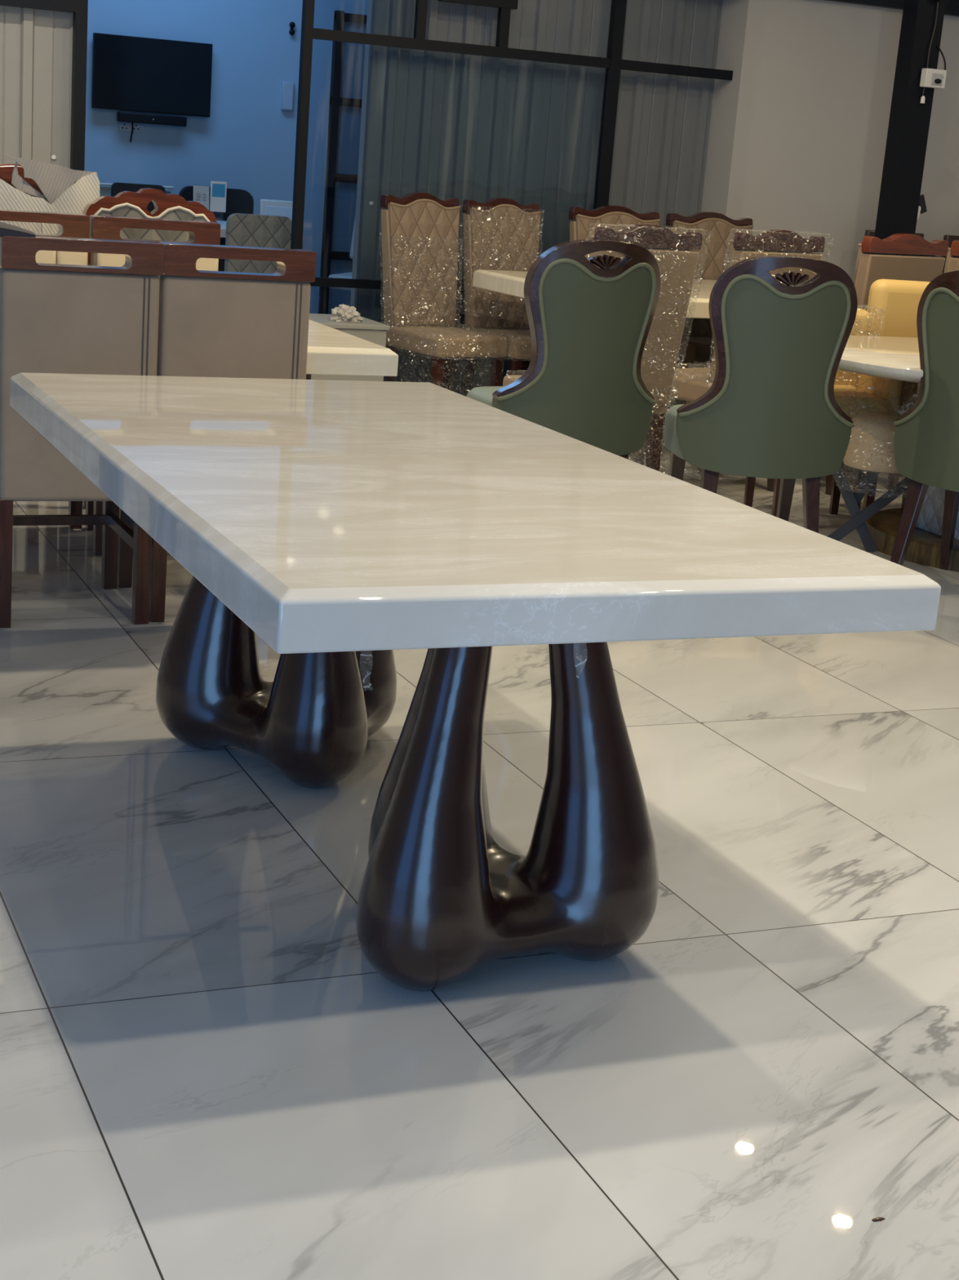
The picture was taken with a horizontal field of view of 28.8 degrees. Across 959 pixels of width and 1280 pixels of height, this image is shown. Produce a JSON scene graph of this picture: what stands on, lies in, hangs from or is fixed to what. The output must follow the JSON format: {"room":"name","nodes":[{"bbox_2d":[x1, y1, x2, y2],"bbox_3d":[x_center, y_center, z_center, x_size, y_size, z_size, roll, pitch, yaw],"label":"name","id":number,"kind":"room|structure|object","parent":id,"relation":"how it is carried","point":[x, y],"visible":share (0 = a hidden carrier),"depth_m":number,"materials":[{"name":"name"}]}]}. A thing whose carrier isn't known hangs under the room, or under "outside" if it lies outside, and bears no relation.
{"room":"store","nodes":[
{"label":"store","id":0,"kind":"room"},
{"bbox_2d":[0,5,73,168],"bbox_3d":[-3.111,-2.673,7.648,2.890,3.300,0.056,-2,16,-23],"label":"curtain","id":1,"kind":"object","parent":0,"point":[36,45],"depth_m":8.21,"materials":[{"name":"white fabric"}]},
{"bbox_2d":[0,0,88,183],"bbox_3d":[-3.068,-2.656,7.597,2.928,3.300,0.060,-2,16,-23],"label":"door frame","id":2,"kind":"structure","parent":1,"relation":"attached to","point":[79,8],"depth_m":8.18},
{"bbox_2d":[84,0,368,313],"bbox_3d":[-2.895,-3.479,10.769,11.800,3.300,0.100,-2,16,-23],"label":"wall","id":3,"kind":"structure","parent":0,"point":[246,142],"depth_m":11.37,"materials":[{"name":"blue paint"}]},
{"bbox_2d":[118,121,143,133],"bbox_3d":[-2.088,-3.074,11.180,0.150,0.060,0.014,-2,16,-23],"label":"wall socket","id":4,"kind":"object","parent":3,"relation":"attached to","point":[125,126],"visible":1,"depth_m":11.17,"materials":[{"name":"grey plastic"}]},
{"bbox_2d":[116,111,186,126],"bbox_3d":[-1.960,-3.118,11.169,0.410,0.055,0.070,-2,16,-23],"label":"soundbar","id":5,"kind":"object","parent":3,"relation":"attached to","point":[122,116],"visible":1,"depth_m":11.14,"materials":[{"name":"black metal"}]},
{"bbox_2d":[91,32,213,117],"bbox_3d":[-1.953,-3.363,11.120,0.710,0.424,0.073,-2,16,-23],"label":"television","id":6,"kind":"object","parent":3,"relation":"attached to","point":[130,73],"visible":1,"depth_m":11.08,"materials":[{"name":"black plastic"}]},
{"bbox_2d":[129,122,133,142],"bbox_3d":[-2.082,-3.055,11.172,0.018,0.141,0.012,-2,16,-23],"label":"lead","id":7,"kind":"object","parent":6,"relation":"hanging from","point":[131,122],"visible":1,"depth_m":11.17,"materials":[{"name":"black plastic"}]},
{"bbox_2d":[280,81,293,111],"bbox_3d":[-1.182,-3.348,11.487,0.072,0.170,0.032,-2,16,-23],"label":"wall box","id":8,"kind":"object","parent":3,"relation":"attached to","point":[287,87],"visible":1,"depth_m":11.47,"materials":[{"name":"plastic"}]},
{"bbox_2d":[288,22,295,35],"bbox_3d":[-1.143,-3.732,11.386,0.034,0.078,0.038,-2,16,-23],"label":"wall hook","id":9,"kind":"object","parent":3,"relation":"attached to","point":[292,24],"visible":1,"depth_m":11.37,"materials":[{"name":"black metal"}]},
{"bbox_2d":[318,10,367,314],"bbox_3d":[-0.753,-2.907,11.791,0.445,2.000,0.060,-2,16,-23],"label":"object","id":10,"kind":"structure","parent":3,"relation":"in","point":[348,58],"depth_m":11.70,"materials":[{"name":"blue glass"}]},
{"bbox_2d":[0,405,958,1279],"bbox_3d":[-0.207,0.061,4.797,11.800,0.080,14.600,-2,16,-23],"label":"floor","id":11,"kind":"structure","parent":0,"point":[207,1073],"depth_m":2.85,"materials":[{"name":"stone"}]},
{"bbox_2d":[0,151,100,234],"bbox_3d":[-1.634,-1.073,6.295,0.592,1.127,0.529,-2,16,-23],"label":"sofa","id":12,"kind":"object","parent":11,"relation":"on","point":[31,185],"visible":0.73,"depth_m":6.02,"materials":[{"name":"beige fabric"}]},
{"bbox_2d":[0,208,102,555],"bbox_3d":[-1.330,-0.766,5.535,0.394,0.968,0.452,-2,16,-23],"label":"dining chair","id":13,"kind":"object","parent":11,"relation":"on","point":[70,225],"visible":0.11,"depth_m":5.59,"materials":[{"name":"brown wood"}]},
{"bbox_2d":[0,235,164,628],"bbox_3d":[-1.077,-0.556,4.818,0.394,0.968,0.452,-2,16,-23],"label":"dining chair","id":14,"kind":"object","parent":11,"relation":"on","point":[58,318],"visible":0.73,"depth_m":4.58,"materials":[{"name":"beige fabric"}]},
{"bbox_2d":[0,222,35,237],"bbox_3d":[-1.121,-0.982,4.449,0.114,0.034,0.055,-2,16,-23],"label":"cloth","id":15,"kind":"object","parent":14,"relation":"on","point":[6,229],"visible":1,"depth_m":4.43,"materials":[{"name":"grey fabric"}]},
{"bbox_2d":[99,182,173,196],"bbox_3d":[-2.182,-2.232,10.985,0.800,0.893,0.670,-2,16,-23],"label":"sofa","id":16,"kind":"object","parent":11,"relation":"on","point":[104,188],"visible":0.13,"depth_m":11.01,"materials":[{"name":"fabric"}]},
{"bbox_2d":[111,182,165,212],"bbox_3d":[-1.927,-2.120,10.603,0.340,0.910,0.260,-2,16,-23],"label":"office chair","id":17,"kind":"object","parent":11,"relation":"on","point":[117,188],"visible":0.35,"depth_m":10.55,"materials":[{"name":"black fabric"}]},
{"bbox_2d":[82,187,217,509],"bbox_3d":[-1.171,-1.001,6.314,0.433,1.049,0.452,-2,16,-23],"label":"carved chair","id":18,"kind":"object","parent":11,"relation":"on","point":[125,203],"visible":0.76,"depth_m":6.01,"materials":[{"name":"red wood"}]},
{"bbox_2d":[85,214,221,529],"bbox_3d":[-0.955,-0.773,5.675,0.394,0.968,0.452,-2,16,-23],"label":"dining chair","id":19,"kind":"object","parent":11,"relation":"on","point":[101,227],"visible":0.09,"depth_m":5.69,"materials":[{"name":"brown wood"}]},
{"bbox_2d":[178,186,253,221],"bbox_3d":[-1.511,-2.177,10.922,0.440,0.900,0.490,-2,16,-23],"label":"office chair","id":20,"kind":"object","parent":11,"relation":"on","point":[237,201],"visible":0.23,"depth_m":11.02,"materials":[{"name":"black fabric"}]},
{"bbox_2d":[116,241,316,622],"bbox_3d":[-0.719,-0.573,4.987,0.394,0.968,0.452,-2,16,-23],"label":"dining chair","id":21,"kind":"object","parent":11,"relation":"on","point":[211,323],"visible":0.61,"depth_m":4.72,"materials":[{"name":"brown wood"}]},
{"bbox_2d":[224,213,292,273],"bbox_3d":[-1.183,-1.807,9.784,0.340,0.835,0.210,-2,16,-23],"label":"chair","id":22,"kind":"object","parent":11,"relation":"on","point":[242,229],"visible":0.38,"depth_m":9.61,"materials":[{"name":"grey fabric"}]},
{"bbox_2d":[216,220,303,271],"bbox_3d":[-1.395,-1.901,10.257,0.590,0.745,0.840,-2,16,-23],"label":"office desk","id":23,"kind":"object","parent":11,"relation":"on","point":[223,228],"visible":0.11,"depth_m":9.90,"materials":[{"name":"white laminate"}]},
{"bbox_2d":[193,185,209,209],"bbox_3d":[-1.473,-2.295,9.849,0.092,0.210,0.073,-2,16,-23],"label":"sign holder","id":24,"kind":"object","parent":23,"relation":"on","point":[201,193],"visible":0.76,"depth_m":9.83,"materials":[{"name":"white paper"}]},
{"bbox_2d":[209,181,226,212],"bbox_3d":[-1.440,-2.406,10.257,0.090,0.222,0.040,-2,16,-23],"label":"card","id":25,"kind":"object","parent":23,"relation":"on","point":[218,189],"visible":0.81,"depth_m":10.24,"materials":[{"name":"white paper"}]},
{"bbox_2d":[212,183,225,197],"bbox_3d":[-1.430,-2.465,10.228,0.072,0.070,0.002,-2,16,-23],"label":"picture","id":26,"kind":"object","parent":25,"relation":"attached to","point":[218,189],"depth_m":10.23},
{"bbox_2d":[258,199,303,249],"bbox_3d":[-1.162,-2.130,10.948,0.357,0.869,0.518,0,15,-16],"label":"leather chair","id":27,"kind":"object","parent":11,"relation":"on","point":[266,206],"visible":0.16,"depth_m":10.93,"materials":[{"name":"white leather"}]},
{"bbox_2d":[265,205,292,221],"bbox_3d":[-1.158,-2.423,10.937,0.200,0.224,0.062,0,15,-16],"label":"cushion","id":28,"kind":"object","parent":27,"relation":"on","point":[283,211],"depth_m":10.93,"materials":[{"name":"white fabric"}]},
{"bbox_2d":[328,214,355,290],"bbox_3d":[-0.657,-2.042,10.764,0.357,0.869,0.518,9,15,15],"label":"leather chair","id":29,"kind":"object","parent":11,"relation":"on","point":[345,275],"visible":0.09,"depth_m":10.57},
{"bbox_2d":[309,313,390,381],"bbox_3d":[-0.770,-1.189,8.276,0.610,0.475,0.420,-2,16,-23],"label":"base cabinet","id":30,"kind":"object","parent":11,"relation":"on","point":[369,330],"visible":0.17,"depth_m":8.14,"materials":[{"name":"grey laminate"}]},
{"bbox_2d":[329,304,363,322],"bbox_3d":[-0.584,-1.437,8.192,0.146,0.074,0.120,-2,16,-23],"label":"crumpled paper","id":31,"kind":"object","parent":30,"relation":"on","point":[345,313],"visible":1,"depth_m":8.16,"materials":[{"name":"white paper"}]},
{"bbox_2d":[306,320,398,379],"bbox_3d":[-1.312,-0.529,5.154,1.960,0.708,0.860,-2,16,-23],"label":"dining table","id":32,"kind":"object","parent":11,"relation":"on","point":[331,351],"visible":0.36,"depth_m":5.05,"materials":[{"name":"beige stone"}]},
{"bbox_2d":[380,191,507,390],"bbox_3d":[-0.164,-1.474,8.426,0.418,1.039,0.545,-6,18,-36],"label":"chair","id":33,"kind":"object","parent":11,"relation":"on","point":[420,230],"visible":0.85,"depth_m":8.45,"materials":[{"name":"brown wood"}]},
{"bbox_2d":[9,372,941,991],"bbox_3d":[-0.201,0.014,3.406,0.978,0.718,1.965,-2,16,-23],"label":"dining table","id":34,"kind":"object","parent":11,"relation":"on","point":[331,523],"visible":1,"depth_m":2.89,"materials":[{"name":"white stone"}]},
{"bbox_2d":[360,653,372,688],"bbox_3d":[-0.204,-0.099,3.527,0.034,0.408,0.009,-2,16,-23],"label":"scrap","id":35,"kind":"object","parent":34,"relation":"hanging from","point":[363,680],"visible":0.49,"depth_m":3.57,"materials":[{"name":"grey"}]},
{"bbox_2d":[575,657,586,678],"bbox_3d":[0.154,-0.016,2.820,0.035,0.151,0.016,-2,16,-23],"label":"scrap","id":36,"kind":"object","parent":34,"relation":"hanging from","point":[585,660],"visible":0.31,"depth_m":2.83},
{"bbox_2d":[462,197,541,396],"bbox_3d":[0.191,-1.495,8.611,0.416,1.039,0.574,-5,18,-33],"label":"chair","id":37,"kind":"object","parent":11,"relation":"on","point":[500,233],"visible":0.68,"depth_m":8.65,"materials":[{"name":"beige fabric"}]},
{"bbox_2d":[466,239,660,459],"bbox_3d":[0.252,-0.790,6.008,0.569,1.013,0.552,-2,16,-23],"label":"chair","id":38,"kind":"object","parent":11,"relation":"on","point":[589,325],"visible":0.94,"depth_m":5.76,"materials":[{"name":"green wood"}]},
{"bbox_2d":[472,269,716,455],"bbox_3d":[0.923,-1.219,8.400,1.620,0.725,1.140,-3,17,-27],"label":"dining table","id":39,"kind":"object","parent":11,"relation":"on","point":[508,282],"visible":0.07,"depth_m":8.19,"materials":[{"name":"beige stone"}]},
{"bbox_2d":[502,224,702,471],"bbox_3d":[0.435,-1.016,6.868,0.481,1.039,0.562,-6,18,-36],"label":"chair","id":40,"kind":"object","parent":11,"relation":"on","point":[677,264],"visible":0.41,"depth_m":6.71,"materials":[{"name":"beige fabric"}]},
{"bbox_2d":[568,204,695,404],"bbox_3d":[0.707,-1.502,8.789,0.470,1.039,0.523,-3,16,-25],"label":"chair","id":41,"kind":"object","parent":11,"relation":"on","point":[616,218],"visible":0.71,"depth_m":8.79,"materials":[{"name":"beige fabric"}]},
{"bbox_2d":[662,211,753,426],"bbox_3d":[1.184,-1.518,8.994,0.470,1.039,0.523,-3,16,-25],"label":"chair","id":42,"kind":"object","parent":11,"relation":"on","point":[717,230],"visible":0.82,"depth_m":9.05,"materials":[{"name":"beige fabric"}]},
{"bbox_2d":[632,229,825,492],"bbox_3d":[0.983,-1.125,7.446,0.481,1.039,0.564,-8,19,-39],"label":"chair","id":43,"kind":"object","parent":11,"relation":"on","point":[689,384],"visible":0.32,"depth_m":7.22,"materials":[{"name":"beige fabric"}]},
{"bbox_2d":[663,255,857,533],"bbox_3d":[0.871,-0.715,5.908,0.569,1.013,0.552,3,15,-7],"label":"chair","id":44,"kind":"object","parent":11,"relation":"on","point":[770,409],"visible":0.98,"depth_m":5.67,"materials":[{"name":"green leather"}]},
{"bbox_2d":[743,308,902,516],"bbox_3d":[1.245,-0.826,6.859,0.537,0.800,0.551,2,15,-8],"label":"upholstered chair","id":45,"kind":"object","parent":11,"relation":"on","point":[856,394],"visible":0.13,"depth_m":6.76,"materials":[{"name":"beige fabric"}]},
{"bbox_2d":[826,388,919,551],"bbox_3d":[1.336,-0.592,6.395,0.433,0.627,0.280,4,15,0],"label":"stool","id":46,"kind":"object","parent":11,"relation":"on","point":[870,448],"visible":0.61,"depth_m":6.33,"materials":[{"name":"beige fabric"}]},
{"bbox_2d":[871,1217,885,1222],"bbox_3d":[0.499,0.724,2.333,0.019,0.002,0.008,-2,16,-23],"label":"chip","id":47,"kind":"object","parent":11,"relation":"on","point":[877,1219],"visible":1,"depth_m":2.33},
{"bbox_2d":[825,233,948,495],"bbox_3d":[1.515,-1.163,7.716,0.470,1.055,0.523,-7,18,-37],"label":"chair","id":48,"kind":"object","parent":11,"relation":"on","point":[898,256],"visible":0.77,"depth_m":7.38,"materials":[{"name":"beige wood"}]},
{"bbox_2d":[852,279,930,509],"bbox_3d":[1.723,-0.891,7.073,0.470,0.890,0.480,0,15,-17],"label":"upholstered chair","id":49,"kind":"object","parent":11,"relation":"on","point":[892,304],"visible":0.12,"depth_m":7.08,"materials":[{"name":"yellow leather"}]},
{"bbox_2d":[864,229,924,238],"bbox_3d":[2.215,-1.613,9.746,0.400,0.995,0.420,-2,16,-23],"label":"chair","id":50,"kind":"object","parent":11,"relation":"on","point":[868,233],"visible":0.14,"depth_m":9.72,"materials":[{"name":"brown wood"}]},
{"bbox_2d":[837,335,958,572],"bbox_3d":[1.837,-0.649,6.572,1.747,0.695,1.110,-2,16,-23],"label":"pedestal table","id":51,"kind":"object","parent":11,"relation":"on","point":[898,358],"visible":0.31,"depth_m":6.39,"materials":[{"name":"white stone"}]},
{"bbox_2d":[844,240,958,471],"bbox_3d":[1.948,-1.217,8.049,0.470,1.055,0.523,-7,18,-37],"label":"chair","id":52,"kind":"object","parent":11,"relation":"on","point":[952,264],"visible":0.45,"depth_m":7.63,"materials":[{"name":"beige fabric"}]},
{"bbox_2d":[890,270,958,569],"bbox_3d":[1.622,-0.652,5.896,0.569,1.013,0.552,15,18,35],"label":"chair","id":53,"kind":"object","parent":11,"relation":"on","point":[926,435],"visible":0.98,"depth_m":5.78,"materials":[{"name":"green leather"}]},
{"bbox_2d":[941,235,958,273],"bbox_3d":[2.675,-1.629,9.943,0.400,0.995,0.420,-2,16,-23],"label":"chair","id":54,"kind":"object","parent":11,"relation":"on","point":[949,238],"visible":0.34,"depth_m":9.92,"materials":[{"name":"brown wood"}]},
{"bbox_2d":[290,0,733,293],"bbox_3d":[0.241,-2.771,9.018,2.298,3.300,0.050,-2,16,-23],"label":"window frame","id":55,"kind":"structure","parent":0,"point":[613,63],"depth_m":8.90,"materials":[{"name":"black metal"}]},
{"bbox_2d":[355,0,722,406],"bbox_3d":[0.345,-2.821,9.237,1.870,3.300,0.056,-2,16,-23],"label":"curtain","id":56,"kind":"object","parent":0,"point":[442,125],"depth_m":9.26,"materials":[{"name":"grey fabric"}]},
{"bbox_2d":[350,0,373,306],"bbox_3d":[0.320,-2.838,9.294,1.870,3.300,0.060,-2,16,-23],"label":"trim","id":57,"kind":"structure","parent":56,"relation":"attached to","point":[370,2],"depth_m":9.04,"materials":[{"name":"metal"}]},
{"bbox_2d":[686,0,958,403],"bbox_3d":[2.393,-2.301,10.196,2.615,2.120,0.360,-2,16,-23],"label":"wall","id":58,"kind":"structure","parent":0,"point":[797,135],"depth_m":9.60,"materials":[{"name":"white paint"}]},
{"bbox_2d":[825,0,958,16],"bbox_3d":[2.363,-3.416,9.687,3.000,0.315,0.208,-2,16,-23],"label":"trim","id":59,"kind":"structure","parent":58,"relation":"attached to","point":[952,6],"depth_m":9.52,"materials":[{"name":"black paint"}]},
{"bbox_2d":[874,0,946,239],"bbox_3d":[2.059,-2.588,8.867,0.152,3.300,0.115,-2,16,-23],"label":"steel column","id":60,"kind":"structure","parent":0,"point":[909,118],"depth_m":8.86,"materials":[{"name":"black metal"}]},
{"bbox_2d":[917,194,927,218],"bbox_3d":[2.133,-2.091,9.005,0.065,0.116,0.012,-2,16,-23],"label":"tag","id":61,"kind":"object","parent":60,"relation":"hanging from","point":[922,208],"visible":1,"depth_m":9.00,"materials":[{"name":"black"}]},
{"bbox_2d":[926,1,938,68],"bbox_3d":[2.128,-2.871,8.738,0.021,0.379,0.007,-2,16,-23],"label":"cable","id":62,"kind":"object","parent":60,"relation":"attached to","point":[937,2],"visible":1,"depth_m":8.74,"materials":[{"name":"black plastic"}]},
{"bbox_2d":[920,68,946,88],"bbox_3d":[2.141,-2.641,8.773,0.114,0.084,0.069,-2,16,-23],"label":"box","id":63,"kind":"object","parent":60,"relation":"attached to","point":[930,77],"visible":1,"depth_m":8.76,"materials":[{"name":"white plastic"}]},
{"bbox_2d":[920,87,924,103],"bbox_3d":[2.096,-2.573,8.807,0.020,0.075,0.020,-2,16,-23],"label":"hanging cable","id":64,"kind":"object","parent":63,"relation":"hanging from","point":[922,98],"visible":1,"depth_m":8.80,"materials":[{"name":"white plastic"}]},
{"bbox_2d":[936,44,946,78],"bbox_3d":[2.175,-2.712,8.782,0.045,0.167,0.060,-2,16,-23],"label":"power cord","id":65,"kind":"object","parent":63,"relation":"attached to","point":[937,46],"visible":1,"depth_m":8.79,"materials":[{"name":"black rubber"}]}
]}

